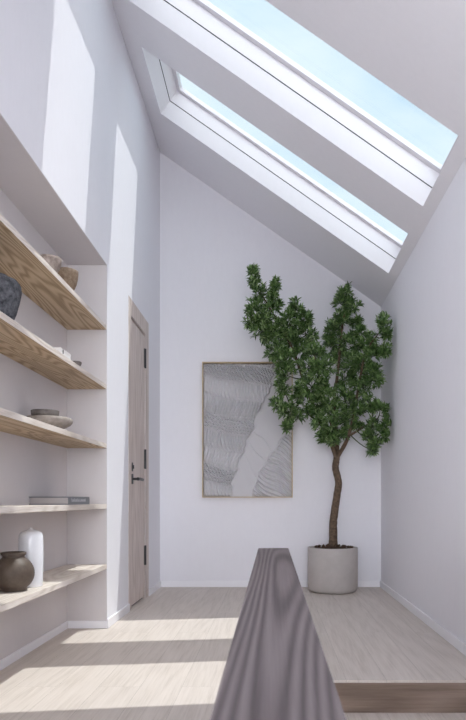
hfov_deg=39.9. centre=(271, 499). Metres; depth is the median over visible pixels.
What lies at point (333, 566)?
potted tree
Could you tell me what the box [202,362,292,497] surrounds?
picture
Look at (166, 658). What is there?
floor
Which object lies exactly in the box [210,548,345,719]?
handrail
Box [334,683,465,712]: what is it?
trim
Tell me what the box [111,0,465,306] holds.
ceiling
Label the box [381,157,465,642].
wall
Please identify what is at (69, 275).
bowl
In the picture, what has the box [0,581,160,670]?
baseboard
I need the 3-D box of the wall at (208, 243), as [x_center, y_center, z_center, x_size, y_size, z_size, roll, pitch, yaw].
[-0.065,-1.375,6.353,3.059,4.850,0.200,0,0,0]
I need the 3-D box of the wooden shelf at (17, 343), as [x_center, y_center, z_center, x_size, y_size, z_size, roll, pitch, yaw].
[-1.226,-0.748,3.172,0.263,0.030,2.130,0,0,0]
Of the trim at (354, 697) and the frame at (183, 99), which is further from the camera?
the frame at (183, 99)
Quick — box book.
[29,497,88,504]
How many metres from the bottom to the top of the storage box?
0.048 m
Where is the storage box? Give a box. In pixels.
[53,347,70,359]
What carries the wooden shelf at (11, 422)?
attached to the wall at (70, 93)
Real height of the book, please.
0.046 m
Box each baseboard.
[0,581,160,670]
[161,581,379,586]
[380,581,465,655]
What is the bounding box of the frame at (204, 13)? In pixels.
[164,0,458,187]
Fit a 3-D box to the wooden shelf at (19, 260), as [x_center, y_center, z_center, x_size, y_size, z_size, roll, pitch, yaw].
[-1.226,-1.142,3.172,0.263,0.030,2.130,0,0,0]
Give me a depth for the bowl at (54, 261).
3.24 m
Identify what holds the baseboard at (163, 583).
attached to the wall at (208, 243)
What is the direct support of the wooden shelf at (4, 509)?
attached to the wall at (70, 93)
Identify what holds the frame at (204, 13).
attached to the ceiling
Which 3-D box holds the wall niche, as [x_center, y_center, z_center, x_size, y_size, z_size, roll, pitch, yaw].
[-1.228,-0.380,3.172,0.267,2.360,2.144,0,0,0]
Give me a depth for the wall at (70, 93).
4.28 m
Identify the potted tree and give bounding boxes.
[240,263,392,593]
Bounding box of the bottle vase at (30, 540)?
[18,527,42,587]
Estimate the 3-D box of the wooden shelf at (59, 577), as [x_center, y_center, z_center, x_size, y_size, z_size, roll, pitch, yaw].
[-1.226,0.441,3.172,0.263,0.030,2.130,0,0,0]
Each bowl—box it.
[27,415,72,428]
[31,409,58,415]
[40,254,61,272]
[58,267,78,289]
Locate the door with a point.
(138, 342)
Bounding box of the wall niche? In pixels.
[0,113,106,659]
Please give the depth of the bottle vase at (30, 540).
3.12 m
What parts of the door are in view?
handle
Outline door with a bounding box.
[128,295,148,609]
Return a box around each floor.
[0,587,465,719]
[344,713,465,719]
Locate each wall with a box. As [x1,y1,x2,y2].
[0,0,159,618]
[160,152,380,580]
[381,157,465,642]
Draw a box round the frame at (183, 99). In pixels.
[159,60,407,258]
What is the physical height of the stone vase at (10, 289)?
0.215 m
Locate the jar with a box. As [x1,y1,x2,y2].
[0,551,34,591]
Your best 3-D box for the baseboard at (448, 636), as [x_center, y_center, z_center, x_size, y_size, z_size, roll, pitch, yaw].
[1.059,0.819,4.636,0.012,0.062,3.233,0,0,0]
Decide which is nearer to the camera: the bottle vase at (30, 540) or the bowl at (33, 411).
the bottle vase at (30, 540)
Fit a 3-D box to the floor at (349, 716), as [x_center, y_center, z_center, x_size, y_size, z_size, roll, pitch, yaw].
[-0.268,1.051,1.927,2.865,0.098,8.653,0,0,0]
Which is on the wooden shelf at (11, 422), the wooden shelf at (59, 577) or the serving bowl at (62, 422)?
the serving bowl at (62, 422)
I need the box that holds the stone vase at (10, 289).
[0,273,21,319]
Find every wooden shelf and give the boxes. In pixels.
[0,213,106,329]
[0,311,106,388]
[0,408,106,447]
[0,504,106,513]
[0,564,106,612]

